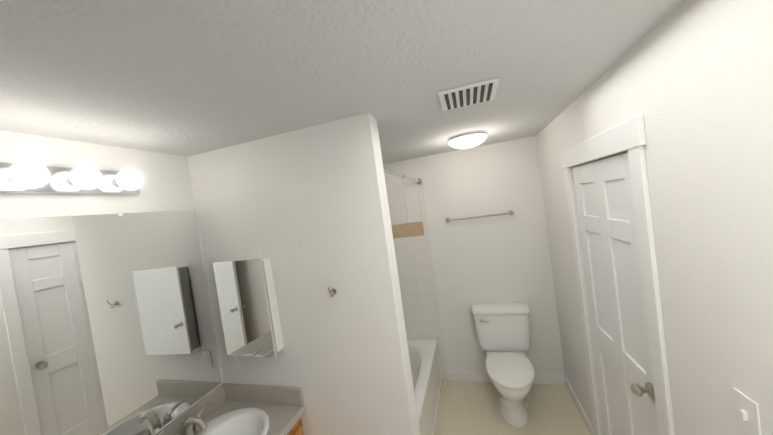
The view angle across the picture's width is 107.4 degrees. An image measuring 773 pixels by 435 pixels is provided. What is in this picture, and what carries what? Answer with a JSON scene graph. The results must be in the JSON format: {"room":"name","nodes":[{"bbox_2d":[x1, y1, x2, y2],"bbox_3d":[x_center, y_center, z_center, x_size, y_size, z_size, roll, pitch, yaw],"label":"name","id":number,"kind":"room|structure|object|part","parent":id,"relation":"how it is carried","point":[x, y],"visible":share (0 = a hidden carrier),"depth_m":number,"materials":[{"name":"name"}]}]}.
{"room":"bathroom","nodes":[
{"label":"bathroom","id":0,"kind":"room"},
{"bbox_2d":[0,130,222,434],"bbox_3d":[-1.109,0.826,1.835,0.100,2.420,3.458,-7,2,17],"label":"wall","id":1,"kind":"structure","parent":0,"point":[166,185],"depth_m":1.32,"materials":[{"name":"white paint"}]},
{"bbox_2d":[0,162,142,194],"bbox_3d":[-1.357,-0.146,0.972,0.158,0.108,0.960,-7,2,17],"label":"vanity light bar","id":2,"kind":"object","parent":1,"relation":"attached to","point":[27,178],"visible":1,"depth_m":1.16,"materials":[{"name":"white glass"}]},
{"bbox_3d":[-1.305,-0.156,1.039,0.096,0.096,0.096,-7,2,17],"label":"bulb","id":3,"kind":"part","parent":2,"relation":"part of","materials":[{"name":"white glass"}]},
{"bbox_3d":[-1.260,-0.167,1.192,0.096,0.096,0.096,-7,2,17],"label":"bulb","id":4,"kind":"part","parent":2,"relation":"part of","materials":[{"name":"white glass"}]},
{"bbox_3d":[-1.216,-0.178,1.346,0.096,0.096,0.096,-7,2,17],"label":"bulb","id":5,"kind":"part","parent":2,"relation":"part of","materials":[{"name":"white glass"}]},
{"bbox_2d":[0,210,221,434],"bbox_3d":[-1.333,0.550,1.016,0.008,1.111,1.578,-7,2,17],"label":"wall mirror","id":6,"kind":"object","parent":1,"relation":"attached to","point":[106,325],"visible":1,"depth_m":1.27,"materials":[{"name":"white mirror"}]},
{"bbox_2d":[155,384,226,434],"bbox_3d":[-1.242,1.153,1.034,0.020,0.100,1.600,-7,2,17],"label":"backsplash","id":7,"kind":"structure","parent":1,"relation":"attached to","point":[218,395],"depth_m":1.64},
{"bbox_2d":[187,113,419,434],"bbox_3d":[-0.478,0.744,1.689,1.203,2.420,0.134,-7,2,17],"label":"wall","id":8,"kind":"structure","parent":0,"point":[306,211],"depth_m":1.56,"materials":[{"name":"white paint"}]},
{"bbox_2d":[213,258,283,357],"bbox_3d":[-0.808,0.518,1.649,0.360,0.554,0.094,-7,2,17],"label":"mirrored medicine cabinet","id":9,"kind":"object","parent":8,"relation":"attached to","point":[248,305],"visible":1,"depth_m":1.61,"materials":[{"name":"silver metal"}]},
{"bbox_2d":[223,383,302,406],"bbox_3d":[-0.749,1.063,1.709,0.555,0.100,0.020,-7,2,17],"label":"backsplash","id":10,"kind":"structure","parent":8,"relation":"attached to","point":[242,393],"depth_m":1.69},
{"bbox_2d":[328,287,336,297],"bbox_3d":[-0.292,0.394,1.510,0.030,0.062,0.057,-7,2,17],"label":"robe hook","id":11,"kind":"object","parent":8,"relation":"attached to","point":[333,291],"visible":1,"depth_m":1.52,"materials":[{"name":"silver metal"}]},
{"bbox_2d":[0,0,683,163],"bbox_3d":[0.478,-0.648,1.267,3.802,0.100,3.458,-7,2,17],"label":"ceiling","id":12,"kind":"structure","parent":0,"point":[186,78],"depth_m":0.91,"materials":[{"name":"white paint"}]},
{"bbox_2d":[447,130,487,148],"bbox_3d":[0.651,-0.604,2.275,0.316,0.096,0.316,-7,2,17],"label":"ceiling light","id":13,"kind":"object","parent":12,"relation":"attached to","point":[469,139],"visible":1,"depth_m":2.17,"materials":[{"name":"white glass"}]},
{"bbox_2d":[438,77,498,110],"bbox_3d":[0.390,-0.580,1.361,0.260,0.016,0.260,-7,2,17],"label":"ceiling vent","id":14,"kind":"object","parent":12,"relation":"in","point":[470,94],"visible":0.98,"depth_m":1.32,"materials":[{"name":"white metal"}]},
{"bbox_2d":[383,136,564,373],"bbox_3d":[1.166,0.477,2.901,3.702,2.420,0.100,-7,2,17],"label":"wall","id":15,"kind":"structure","parent":0,"point":[499,259],"depth_m":2.87,"materials":[{"name":"white paint"}]},
{"bbox_2d":[383,168,421,184],"bbox_3d":[0.138,-0.331,2.296,0.068,0.068,1.498,-7,2,17],"label":"rail","id":16,"kind":"object","parent":15,"relation":"attached to","point":[418,181],"visible":0.65,"depth_m":2.23,"materials":[{"name":"silver metal"}]},
{"bbox_2d":[387,188,447,379],"bbox_3d":[-0.030,0.794,3.216,1.168,2.100,0.006,-7,2,17],"label":"tile","id":17,"kind":"structure","parent":15,"relation":"attached to","point":[414,270],"depth_m":3.07,"materials":[{"name":"white tile"}]},
{"bbox_2d":[391,222,423,237],"bbox_3d":[-0.137,0.186,3.198,1.122,0.145,0.006,-7,2,17],"label":"tile band","id":18,"kind":"object","parent":17,"relation":"attached to","point":[408,230],"visible":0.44,"depth_m":3.08,"materials":[{"name":"beige tile"}]},
{"bbox_2d":[446,210,513,221],"bbox_3d":[0.925,-0.008,2.844,0.658,0.048,0.075,-7,2,17],"label":"towel rail","id":19,"kind":"object","parent":15,"relation":"attached to","point":[510,212],"visible":1,"depth_m":2.81,"materials":[{"name":"silver metal"}]},
{"bbox_2d":[447,370,563,384],"bbox_3d":[1.200,1.641,2.916,1.131,0.105,0.014,-7,2,17],"label":"baseboard","id":20,"kind":"structure","parent":15,"relation":"attached to","point":[539,378],"depth_m":2.96,"materials":[{"name":"white wood"}]},
{"bbox_2d":[434,380,589,434],"bbox_3d":[0.820,1.823,1.346,3.802,0.050,3.458,-7,2,17],"label":"floor","id":21,"kind":"structure","parent":0,"point":[468,407],"depth_m":2.52,"materials":[{"name":"tile"}]},
{"bbox_2d":[291,419,303,434],"bbox_3d":[-0.916,1.625,0.973,0.560,0.840,1.600,-7,2,17],"label":"bathroom vanity","id":22,"kind":"object","parent":21,"relation":"on","point":[298,426],"depth_m":1.60,"materials":[{"name":"brown wood"}]},
{"bbox_2d":[223,399,304,434],"bbox_3d":[-0.967,1.188,0.956,0.580,0.040,1.600,-7,2,17],"label":"countertop","id":23,"kind":"structure","parent":22,"relation":"on","point":[293,416],"depth_m":1.56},
{"bbox_2d":[167,399,214,434],"bbox_3d":[-0.971,1.073,1.438,0.161,0.129,0.298,-7,2,17],"label":"faucet","id":24,"kind":"object","parent":23,"relation":"on","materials":[{"name":"silver metal"}]},
{"bbox_2d":[211,403,290,434],"bbox_3d":[-0.835,1.197,1.407,0.472,0.153,0.528,-7,2,17],"label":"sink","id":25,"kind":"object","parent":23,"relation":"in","point":[228,418],"depth_m":1.58,"materials":[{"name":"white ceramic"}]},
{"bbox_2d":[407,339,441,434],"bbox_3d":[-0.151,1.661,2.523,1.099,0.460,1.494,-7,2,17],"label":"bathtub","id":26,"kind":"object","parent":21,"relation":"on","point":[425,368],"visible":0.29,"depth_m":2.61,"materials":[{"name":"white ceramic"}]},
{"bbox_2d":[471,302,534,427],"bbox_3d":[1.084,1.300,2.535,0.530,0.836,0.760,-7,2,17],"label":"toilet","id":27,"kind":"object","parent":21,"relation":"on","point":[503,331],"visible":1,"depth_m":2.64,"materials":[{"name":"white ceramic"}]},
{"bbox_3d":[0.941,0.995,2.725,0.087,0.026,0.029,-7,2,17],"label":"lever","id":28,"kind":"part","parent":27,"relation":"part of","materials":[{"name":"silver metal"}]},
{"bbox_3d":[1.132,1.078,2.789,0.530,0.426,0.217,-7,2,17],"label":"tank","id":29,"kind":"part","parent":27,"relation":"part of","materials":[{"name":"white ceramic"}]},
{"bbox_3d":[1.049,1.295,2.421,0.380,0.043,0.522,-7,2,17],"label":"seat lid","id":30,"kind":"part","parent":27,"relation":"part of","materials":[{"name":"white plastic"}]},
{"bbox_2d":[536,0,772,434],"bbox_3d":[1.174,0.532,1.149,0.100,2.420,3.258,-7,2,17],"label":"wall","id":31,"kind":"structure","parent":0,"point":[691,81],"depth_m":0.88,"materials":[{"name":"white paint"}]},
{"bbox_2d":[563,374,594,434],"bbox_3d":[1.628,1.599,2.404,0.014,0.105,0.715,-7,2,17],"label":"baseboard","id":32,"kind":"structure","parent":31,"relation":"attached to","point":[578,405],"depth_m":2.38,"materials":[{"name":"white wood"}]},
{"bbox_2d":[573,152,658,434],"bbox_3d":[1.299,0.690,1.575,0.035,2.022,0.752,-7,2,17],"label":"closet door leaf","id":33,"kind":"structure","parent":31,"relation":"in","point":[608,235],"depth_m":1.53,"materials":[{"name":"white wood"}]},
{"bbox_2d":[631,382,654,398],"bbox_3d":[1.169,0.791,1.300,0.080,0.064,0.064,-7,2,17],"label":"door knob","id":34,"kind":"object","parent":33,"relation":"attached to","point":[637,390],"depth_m":1.29,"materials":[{"name":"silver metal"}]},
{"bbox_2d":[560,115,674,434],"bbox_3d":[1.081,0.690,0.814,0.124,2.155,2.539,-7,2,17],"label":"door frame","id":35,"kind":"structure","parent":31,"relation":"attached to","point":[629,135],"depth_m":1.18,"materials":[{"name":"white wood"}]},
{"bbox_2d":[733,388,761,434],"bbox_3d":[1.012,0.558,0.801,0.016,0.115,0.072,-7,2,17],"label":"light switch","id":36,"kind":"object","parent":31,"relation":"attached to","point":[747,409],"visible":1,"depth_m":0.80,"materials":[{"name":"white plastic"}]}
]}

